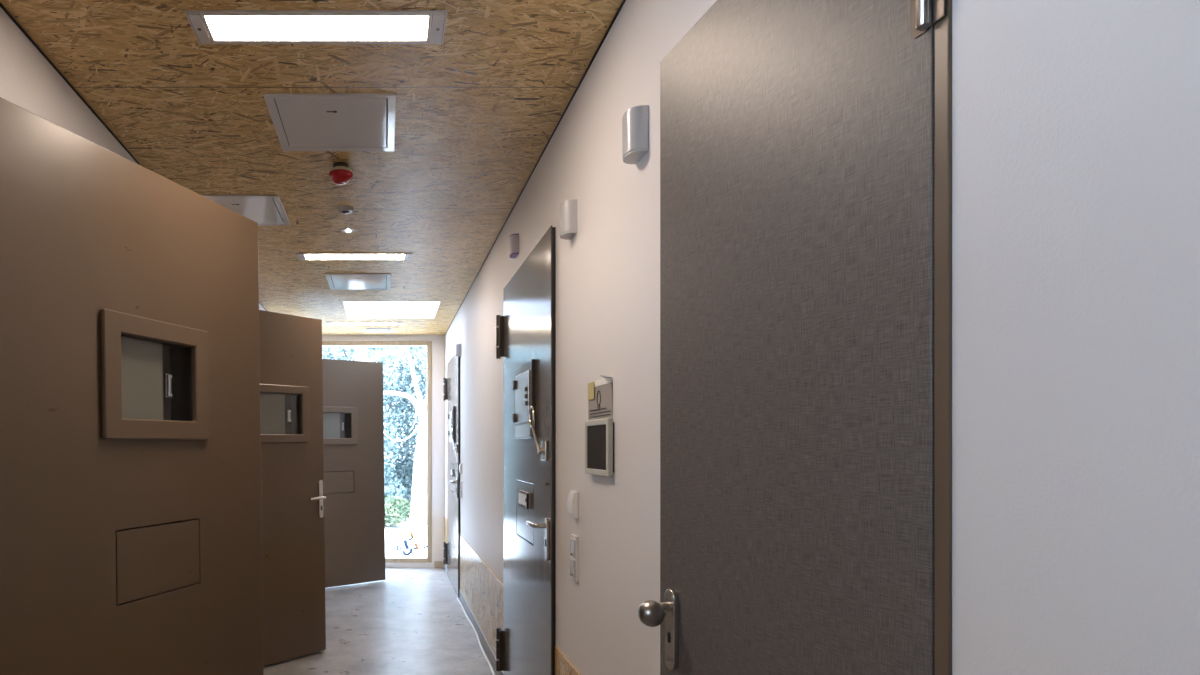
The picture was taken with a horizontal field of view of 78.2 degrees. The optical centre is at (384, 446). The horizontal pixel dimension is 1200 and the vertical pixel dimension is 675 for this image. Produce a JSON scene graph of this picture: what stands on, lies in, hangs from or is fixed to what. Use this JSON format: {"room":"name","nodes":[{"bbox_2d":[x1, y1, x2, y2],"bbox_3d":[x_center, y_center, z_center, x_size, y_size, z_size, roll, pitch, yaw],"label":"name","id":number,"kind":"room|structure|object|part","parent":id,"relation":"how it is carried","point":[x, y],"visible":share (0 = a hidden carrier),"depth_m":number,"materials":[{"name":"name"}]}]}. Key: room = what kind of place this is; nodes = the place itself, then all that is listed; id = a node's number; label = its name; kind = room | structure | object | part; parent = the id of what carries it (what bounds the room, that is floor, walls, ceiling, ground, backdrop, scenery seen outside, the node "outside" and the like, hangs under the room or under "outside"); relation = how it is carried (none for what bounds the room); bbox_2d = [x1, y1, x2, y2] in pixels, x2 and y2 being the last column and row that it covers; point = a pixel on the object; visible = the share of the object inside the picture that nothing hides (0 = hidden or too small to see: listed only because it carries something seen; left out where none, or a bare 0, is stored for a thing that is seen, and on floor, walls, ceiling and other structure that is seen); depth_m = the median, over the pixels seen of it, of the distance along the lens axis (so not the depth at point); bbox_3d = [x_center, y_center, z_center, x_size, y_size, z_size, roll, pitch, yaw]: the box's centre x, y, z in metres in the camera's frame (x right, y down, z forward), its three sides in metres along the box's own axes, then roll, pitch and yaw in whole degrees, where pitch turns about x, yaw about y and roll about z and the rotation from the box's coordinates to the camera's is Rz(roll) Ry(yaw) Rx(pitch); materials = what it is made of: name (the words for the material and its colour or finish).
{"room":"prison interior","nodes":[
{"label":"prison interior","id":0,"kind":"room"},
{"bbox_2d":[0,7,265,310],"bbox_3d":[-1.194,0.050,2.635,0.200,2.620,10.470,0,0,0],"label":"wall","id":1,"kind":"structure","parent":0,"point":[28,81],"depth_m":2.22,"materials":[{"name":"white paint"}]},
{"bbox_2d":[0,3,266,310],"bbox_3d":[-1.097,-1.256,4.085,0.014,0.007,7.570,0,0,0],"label":"trim","id":2,"kind":"structure","parent":1,"relation":"attached to","point":[1,5],"depth_m":2.38,"materials":[{"name":"black rubber"}]},
{"bbox_2d":[121,336,162,419],"bbox_3d":[-0.751,-0.204,2.107,0.012,0.263,0.220,-1,0,25],"label":"shutter","id":3,"kind":"object","parent":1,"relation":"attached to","point":[141,359],"depth_m":2.12,"materials":[{"name":"paint"}]},
{"bbox_2d":[260,393,284,433],"bbox_3d":[-0.726,-0.207,4.370,0.242,0.279,0.012,-1,0,-45],"label":"shutter","id":4,"kind":"object","parent":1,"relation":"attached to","point":[272,405],"depth_m":4.38,"materials":[{"name":"paint"}]},
{"bbox_2d":[259,310,325,666],"bbox_3d":[-0.671,0.249,4.408,0.705,2.192,0.172,-1,0,-45],"label":"door","id":5,"kind":"structure","parent":1,"relation":"in","point":[290,346],"depth_m":4.46,"materials":[{"name":"brown"}]},
{"bbox_3d":[-0.443,0.333,4.552,0.136,0.022,0.058,-1,0,-45],"label":"lever","id":6,"kind":"part","parent":5,"relation":"part of","materials":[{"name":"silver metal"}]},
{"bbox_3d":[-0.422,0.342,4.613,0.034,0.250,0.009,-1,0,-45],"label":"lever handle","id":7,"kind":"part","parent":5,"relation":"part of","materials":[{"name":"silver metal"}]},
{"bbox_2d":[323,413,339,437],"bbox_3d":[-0.534,-0.206,6.749,0.220,0.263,0.012,-1,0,-33],"label":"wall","id":8,"kind":"structure","parent":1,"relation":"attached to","point":[331,421],"depth_m":6.75,"materials":[{"name":"paint"}]},
{"bbox_3d":[-1.040,0.735,2.200,0.109,3.250,1.120,0,0,0],"label":"door","id":9,"kind":"structure","parent":1,"relation":"in","visible":0},
{"bbox_2d":[0,97,263,674],"bbox_3d":[-0.740,0.250,2.153,0.127,2.192,1.115,-1,0,25],"label":"door","id":10,"kind":"structure","parent":9,"relation":"attached to","point":[131,516],"depth_m":2.01,"materials":[{"name":"brown"}]},
{"bbox_3d":[-1.040,0.735,7.000,0.109,3.250,1.120,0,0,0],"label":"door","id":11,"kind":"structure","parent":1,"relation":"in","visible":0},
{"bbox_2d":[322,359,385,587],"bbox_3d":[-0.499,0.247,6.785,1.115,2.192,0.127,-1,0,-33],"label":"door","id":12,"kind":"structure","parent":11,"relation":"attached to","point":[353,416],"depth_m":6.86,"materials":[{"name":"brown"}]},
{"bbox_2d":[0,0,622,334],"bbox_3d":[-0.750,-1.329,2.635,5.300,0.142,10.870,0,0,0],"label":"ceiling","id":13,"kind":"structure","parent":0,"point":[478,109],"depth_m":2.65,"materials":[{"name":"brown wood"}]},
{"bbox_2d":[201,194,289,224],"bbox_3d":[-0.769,-1.255,3.720,0.472,0.010,0.460,0,0,0],"label":"access hatch","id":14,"kind":"object","parent":13,"relation":"attached to","point":[263,209],"visible":0.61,"depth_m":3.64,"materials":[{"name":"white metal"}]},
{"bbox_2d":[185,10,446,43],"bbox_3d":[-0.199,-1.255,2.098,0.758,0.010,0.160,0,0,0],"label":"recessed light","id":15,"kind":"object","parent":13,"relation":"in","point":[208,26],"visible":1,"depth_m":2.09,"materials":[{"name":"grey plastic"}]},
{"bbox_2d":[205,16,428,39],"bbox_3d":[-0.199,-1.257,2.098,0.652,0.004,0.122,0,0,0],"label":"diffuser","id":16,"kind":"object","parent":15,"relation":"attached to","point":[216,27],"depth_m":2.09,"materials":[{"name":"white plastic"}]},
{"bbox_2d":[263,93,395,150],"bbox_3d":[-0.197,-1.255,2.725,0.473,0.010,0.470,0,0,0],"label":"access hatch","id":17,"kind":"object","parent":13,"relation":"attached to","point":[301,121],"visible":1,"depth_m":2.67,"materials":[{"name":"white metal"}]},
{"bbox_2d":[329,162,352,184],"bbox_3d":[-0.197,-1.218,3.125,0.110,0.084,0.110,0,0,0],"label":"light","id":18,"kind":"object","parent":13,"relation":"attached to","point":[340,174],"visible":1,"depth_m":3.09,"materials":[{"name":"red plastic"}]},
{"bbox_2d":[337,205,353,213],"bbox_3d":[-0.208,-1.245,3.690,0.088,0.030,0.088,0,0,0],"label":"smoke detector","id":19,"kind":"object","parent":13,"relation":"attached to","point":[344,209],"visible":1,"depth_m":3.67,"materials":[{"name":"grey plastic"}]},
{"bbox_2d":[339,227,357,232],"bbox_3d":[-0.212,-1.254,4.060,0.080,0.012,0.080,0,0,-45],"label":"recessed light","id":20,"kind":"object","parent":13,"relation":"in","point":[347,229],"visible":1,"depth_m":4.05,"materials":[{"name":"grey"}]},
{"bbox_2d":[296,253,412,259],"bbox_3d":[-0.199,-1.255,4.618,0.758,0.010,0.160,0,0,0],"label":"recessed light","id":21,"kind":"object","parent":13,"relation":"in","point":[301,256],"visible":1,"depth_m":4.61,"materials":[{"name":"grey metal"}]},
{"bbox_2d":[304,254,403,258],"bbox_3d":[-0.199,-1.257,4.618,0.652,0.004,0.122,0,0,0],"label":"diffuser","id":22,"kind":"object","parent":21,"relation":"attached to","point":[306,256],"depth_m":4.61,"materials":[{"name":"white plastic"}]},
{"bbox_2d":[325,273,390,289],"bbox_3d":[-0.195,-1.255,5.315,0.475,0.010,0.490,0,0,0],"label":"access hatch","id":23,"kind":"object","parent":13,"relation":"attached to","point":[337,281],"visible":1,"depth_m":5.29,"materials":[{"name":"white metal"}]},
{"bbox_2d":[327,322,401,324],"bbox_3d":[-0.209,-1.255,7.120,0.758,0.010,0.160,0,0,0],"label":"recessed light","id":24,"kind":"object","parent":13,"relation":"in","point":[328,323],"visible":1,"depth_m":7.11,"materials":[{"name":"grey metal"}]},
{"bbox_2d":[332,323,396,324],"bbox_3d":[-0.209,-1.257,7.120,0.652,0.004,0.122,0,0,0],"label":"diffuser","id":25,"kind":"object","parent":24,"relation":"attached to","point":[332,323],"depth_m":7.14,"materials":[{"name":"white plastic"}]},
{"bbox_2d":[366,328,391,332],"bbox_3d":[-0.065,-1.255,7.530,0.270,0.010,0.260,0,0,0],"label":"access hatch","id":26,"kind":"object","parent":13,"relation":"attached to","point":[369,330],"visible":1,"depth_m":7.51,"materials":[{"name":"white metal"}]},
{"bbox_2d":[342,301,440,317],"bbox_3d":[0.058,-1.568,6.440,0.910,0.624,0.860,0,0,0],"label":"ceiling light","id":27,"kind":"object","parent":13,"relation":"attached to","point":[353,309],"depth_m":6.83,"materials":[{"name":"white plastic"}]},
{"bbox_2d":[263,568,495,674],"bbox_3d":[-0.750,1.435,2.635,5.300,0.150,10.870,0,0,0],"label":"floor","id":28,"kind":"structure","parent":0,"point":[412,621],"depth_m":5.13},
{"bbox_2d":[456,598,494,674],"bbox_3d":[0.649,1.353,4.725,0.042,0.014,3.050,0,0,0],"label":"cable","id":29,"kind":"object","parent":28,"relation":"on","point":[480,645],"visible":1,"depth_m":4.88,"materials":[{"name":"white plastic"}]},
{"bbox_2d":[322,335,444,567],"bbox_3d":[-0.209,0.050,7.970,1.769,2.620,0.200,0,0,0],"label":"wall","id":30,"kind":"structure","parent":0,"point":[438,341],"depth_m":7.87,"materials":[{"name":"white paint"}]},
{"bbox_2d":[322,341,431,562],"bbox_3d":[-0.225,0.055,7.930,1.510,2.500,0.080,0,0,0],"label":"window","id":31,"kind":"structure","parent":30,"relation":"in","point":[428,559],"depth_m":7.89,"materials":[{"name":"brown wood"}]},
{"bbox_2d":[393,532,426,555],"bbox_3d":[0.288,1.098,7.925,0.405,0.270,0.019,0,0,0],"label":"drawing","id":32,"kind":"object","parent":31,"relation":"attached to","point":[411,534],"visible":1,"depth_m":7.92,"materials":[{"name":"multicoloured paint"}]},
{"bbox_2d":[434,561,442,567],"bbox_3d":[0.605,1.321,7.867,0.100,0.078,0.025,0,0,0],"label":"baseboard","id":33,"kind":"structure","parent":30,"relation":"attached to","point":[437,564],"depth_m":7.86,"materials":[{"name":"brown wood"}]},
{"bbox_2d":[445,0,1199,674],"bbox_3d":[0.775,0.050,2.635,0.200,2.620,10.470,0,0,0],"label":"wall","id":34,"kind":"structure","parent":0,"point":[1076,123],"depth_m":0.74,"materials":[{"name":"white paint"}]},
{"bbox_2d":[444,517,446,542],"bbox_3d":[0.676,1.030,7.632,0.018,0.490,0.474,0,0,0],"label":"trim","id":35,"kind":"structure","parent":34,"relation":"attached to","point":[445,522],"depth_m":7.72,"materials":[{"name":"beige wood"}]},
{"bbox_2d":[443,354,459,597],"bbox_3d":[0.629,0.237,6.840,0.090,2.225,1.134,0,0,0],"label":"door","id":36,"kind":"structure","parent":34,"relation":"in","point":[451,384],"depth_m":6.69,"materials":[{"name":"grey metal"}]},
{"bbox_3d":[0.649,0.370,6.315,0.012,0.170,0.036,0,0,0],"label":"lever handle","id":37,"kind":"part","parent":36,"relation":"part of","materials":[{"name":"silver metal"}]},
{"bbox_2d":[455,344,460,356],"bbox_3d":[0.650,-0.860,6.234,0.050,0.110,0.088,0,0,0],"label":"lamp","id":38,"kind":"object","parent":34,"relation":"attached to","point":[457,346],"visible":1,"depth_m":6.20,"materials":[{"name":"grey plastic"}]},
{"bbox_2d":[460,480,461,498],"bbox_3d":[0.667,0.375,6.150,0.016,0.160,0.076,0,0,0],"label":"double switch","id":39,"kind":"object","parent":34,"relation":"attached to","point":[460,480],"visible":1,"depth_m":6.12,"materials":[{"name":"white plastic"}]},
{"bbox_2d":[459,589,503,674],"bbox_3d":[0.675,1.316,5.074,0.020,0.088,2.377,0,0,0],"label":"baseboard","id":40,"kind":"structure","parent":34,"relation":"attached to","point":[488,650],"depth_m":4.84,"materials":[{"name":"grey"}]},
{"bbox_2d":[460,535,503,671],"bbox_3d":[0.676,1.030,5.074,0.018,0.490,2.377,0,0,0],"label":"trim","id":41,"kind":"structure","parent":34,"relation":"attached to","point":[483,592],"depth_m":4.80,"materials":[{"name":"beige wood"}]},
{"bbox_2d":[509,234,518,257],"bbox_3d":[0.655,-1.026,3.575,0.040,0.102,0.090,0,0,0],"label":"lamp","id":42,"kind":"object","parent":34,"relation":"attached to","point":[514,238],"visible":1,"depth_m":3.54,"materials":[{"name":"grey plastic"}]},
{"bbox_2d":[496,225,555,674],"bbox_3d":[0.629,0.237,3.330,0.090,2.225,1.134,0,0,0],"label":"door","id":43,"kind":"structure","parent":34,"relation":"in","point":[526,332],"depth_m":3.17,"materials":[{"name":"grey metal"}]},
{"bbox_3d":[0.646,-0.211,3.240,0.017,0.343,0.389,0,0,0],"label":"shutter plate","id":44,"kind":"part","parent":43,"relation":"part of","materials":[{"name":"metal"}]},
{"bbox_3d":[0.626,-0.035,2.906,0.018,0.110,0.088,0,0,-11],"label":"latch arm","id":45,"kind":"part","parent":43,"relation":"part of","materials":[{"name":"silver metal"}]},
{"bbox_3d":[0.617,0.315,2.863,0.064,0.022,0.136,0,0,0],"label":"lever","id":46,"kind":"part","parent":43,"relation":"part of","materials":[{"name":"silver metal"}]},
{"bbox_3d":[0.634,0.015,2.870,0.021,0.028,0.028,0,0,0],"label":"lock knob","id":47,"kind":"part","parent":43,"relation":"part of","materials":[{"name":"silver metal"}]},
{"bbox_3d":[0.649,0.015,2.853,0.012,0.080,0.085,0,0,0],"label":"lock plate","id":48,"kind":"part","parent":43,"relation":"part of","materials":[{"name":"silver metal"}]},
{"bbox_3d":[0.649,0.370,2.805,0.012,0.170,0.036,0,0,0],"label":"lever handle","id":49,"kind":"part","parent":43,"relation":"part of","materials":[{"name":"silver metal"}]},
{"bbox_2d":[445,0,625,334],"bbox_3d":[0.678,-1.256,4.085,0.014,0.007,7.570,0,0,0],"label":"trim","id":50,"kind":"structure","parent":34,"relation":"attached to","point":[623,1],"depth_m":2.70,"materials":[{"name":"black rubber"}]},
{"bbox_2d":[559,199,576,239],"bbox_3d":[0.650,-0.811,2.500,0.050,0.117,0.088,0,0,0],"label":"lamp","id":51,"kind":"object","parent":34,"relation":"attached to","point":[568,208],"visible":1,"depth_m":2.46,"materials":[{"name":"grey plastic"}]},
{"bbox_2d":[555,646,580,674],"bbox_3d":[0.676,1.030,2.158,0.018,0.490,1.195,0,0,0],"label":"trim","id":52,"kind":"structure","parent":34,"relation":"attached to","point":[563,666],"depth_m":2.64,"materials":[{"name":"beige wood"}]},
{"bbox_2d":[567,490,578,518],"bbox_3d":[0.663,0.203,2.475,0.023,0.094,0.076,0,0,0],"label":"button","id":53,"kind":"object","parent":34,"relation":"attached to","point":[573,498],"visible":1,"depth_m":2.44,"materials":[{"name":"white plastic"}]},
{"bbox_2d":[570,534,578,581],"bbox_3d":[0.667,0.392,2.475,0.016,0.160,0.076,0,0,0],"label":"double switch","id":54,"kind":"object","parent":34,"relation":"attached to","point":[574,540],"visible":1,"depth_m":2.45,"materials":[{"name":"white plastic"}]},
{"bbox_2d":[585,418,613,476],"bbox_3d":[0.664,0.001,2.174,0.021,0.172,0.240,0,0,0],"label":"wall screen","id":55,"kind":"object","parent":34,"relation":"attached to","point":[599,433],"visible":1,"depth_m":2.13,"materials":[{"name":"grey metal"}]},
{"bbox_3d":[0.669,0.001,2.174,0.012,0.148,0.224,0,0,0],"label":"casing","id":56,"kind":"part","parent":55,"relation":"part of","materials":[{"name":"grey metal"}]},
{"bbox_2d":[588,375,611,420],"bbox_3d":[0.656,-0.148,2.196,0.037,0.127,0.246,0,0,0],"label":"paper notice","id":57,"kind":"object","parent":34,"relation":"attached to","point":[600,407],"visible":0.99,"depth_m":2.18,"materials":[{"name":"grey paper"}]},
{"bbox_2d":[588,382,593,399],"bbox_3d":[0.669,-0.182,2.274,0.001,0.055,0.068,0,0,0],"label":"sticky note","id":58,"kind":"object","parent":57,"relation":"attached to","point":[591,384],"visible":1,"depth_m":2.27,"materials":[{"name":"beige paper"}]},
{"bbox_2d":[622,105,648,163],"bbox_3d":[0.650,-0.817,1.834,0.050,0.117,0.088,0,0,0],"label":"lamp","id":59,"kind":"object","parent":34,"relation":"attached to","point":[635,121],"visible":1,"depth_m":1.80,"materials":[{"name":"grey plastic"}]},
{"bbox_2d":[933,0,951,674],"bbox_3d":[0.696,0.754,1.178,0.058,3.212,0.690,0,0,0],"label":"door frame","id":60,"kind":"structure","parent":34,"relation":"in","point":[942,9],"depth_m":0.84,"materials":[{"name":"brown"}]},
{"bbox_2d":[638,0,934,674],"bbox_3d":[0.620,0.255,1.189,0.118,2.190,0.678,0,0,-6],"label":"service door","id":61,"kind":"structure","parent":60,"relation":"attached to","point":[797,137],"depth_m":1.09,"materials":[{"name":"metal"}]},
{"bbox_3d":[0.557,0.348,1.463,0.053,0.055,0.055,0,0,-6],"label":"knob","id":62,"kind":"part","parent":61,"relation":"part of","materials":[{"name":"grey metal"}]},
{"bbox_3d":[0.601,0.383,1.468,0.012,0.169,0.038,0,0,-6],"label":"knob plate","id":63,"kind":"part","parent":61,"relation":"part of","materials":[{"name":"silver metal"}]},
{"bbox_3d":[0.671,-0.603,0.876,0.003,0.174,0.030,0,0,-6],"label":"hinge plate","id":64,"kind":"part","parent":61,"relation":"part of","materials":[{"name":"grey metal"}]},
{"bbox_3d":[0.669,-0.602,0.844,0.004,0.176,0.019,0,0,0],"label":"hinge blade","id":65,"kind":"part","parent":60,"relation":"part of","materials":[{"name":"grey metal"}]},
{"label":"outside","id":66,"kind":"structure","parent":0,"visible":0},
{"bbox_2d":[385,499,426,556],"bbox_3d":[0.000,1.595,34.060,80.000,0.230,51.880,0,0,0],"label":"ground","id":67,"kind":"structure","parent":66,"point":[394,536],"depth_m":10.85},
{"bbox_2d":[322,346,406,501],"bbox_3d":[-1.049,-0.886,14.941,2.997,4.885,2.144,0,0,-8],"label":"bush","id":68,"kind":"object","parent":67,"relation":"on","point":[349,351],"visible":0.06,"depth_m":14.81,"materials":[{"name":"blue plant"}]},
{"bbox_2d":[354,346,401,361],"bbox_3d":[-0.345,-1.927,13.689,3.216,6.819,2.397,0,0,0],"label":"tree","id":69,"kind":"object","parent":67,"relation":"on","point":[360,351],"visible":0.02,"depth_m":13.38,"materials":[{"name":"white plant"}]},
{"bbox_2d":[367,346,426,506],"bbox_3d":[0.494,-1.388,17.239,3.012,5.923,2.147,0,0,0],"label":"bush","id":70,"kind":"object","parent":67,"relation":"on","point":[404,467],"visible":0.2,"depth_m":16.79,"materials":[{"name":"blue plant"}]},
{"bbox_2d":[385,494,410,526],"bbox_3d":[0.117,1.179,12.891,0.885,0.645,0.856,0,0,0],"label":"shrub","id":71,"kind":"object","parent":67,"relation":"on","point":[398,511],"visible":0.73,"depth_m":12.70,"materials":[{"name":"green plant"}]},
{"bbox_2d":[383,346,426,541],"bbox_3d":[0.222,-1.168,11.014,1.501,5.431,0.345,0,0,11],"label":"tree","id":72,"kind":"object","parent":67,"relation":"on","point":[418,497],"visible":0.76,"depth_m":10.91,"materials":[{"name":"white plant"}]},
{"bbox_2d":[410,347,426,498],"bbox_3d":[2.062,-0.870,14.927,3.022,4.864,2.158,0,0,0],"label":"bush","id":73,"kind":"object","parent":67,"relation":"on","point":[426,347],"visible":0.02,"depth_m":14.98,"materials":[{"name":"green plant"}]},
{"bbox_2d":[425,500,426,524],"bbox_3d":[1.004,1.179,12.594,0.861,0.637,0.834,0,0,-27],"label":"shrub","id":74,"kind":"object","parent":67,"relation":"on","point":[426,500],"visible":0.02,"depth_m":12.41,"materials":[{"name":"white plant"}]}
]}

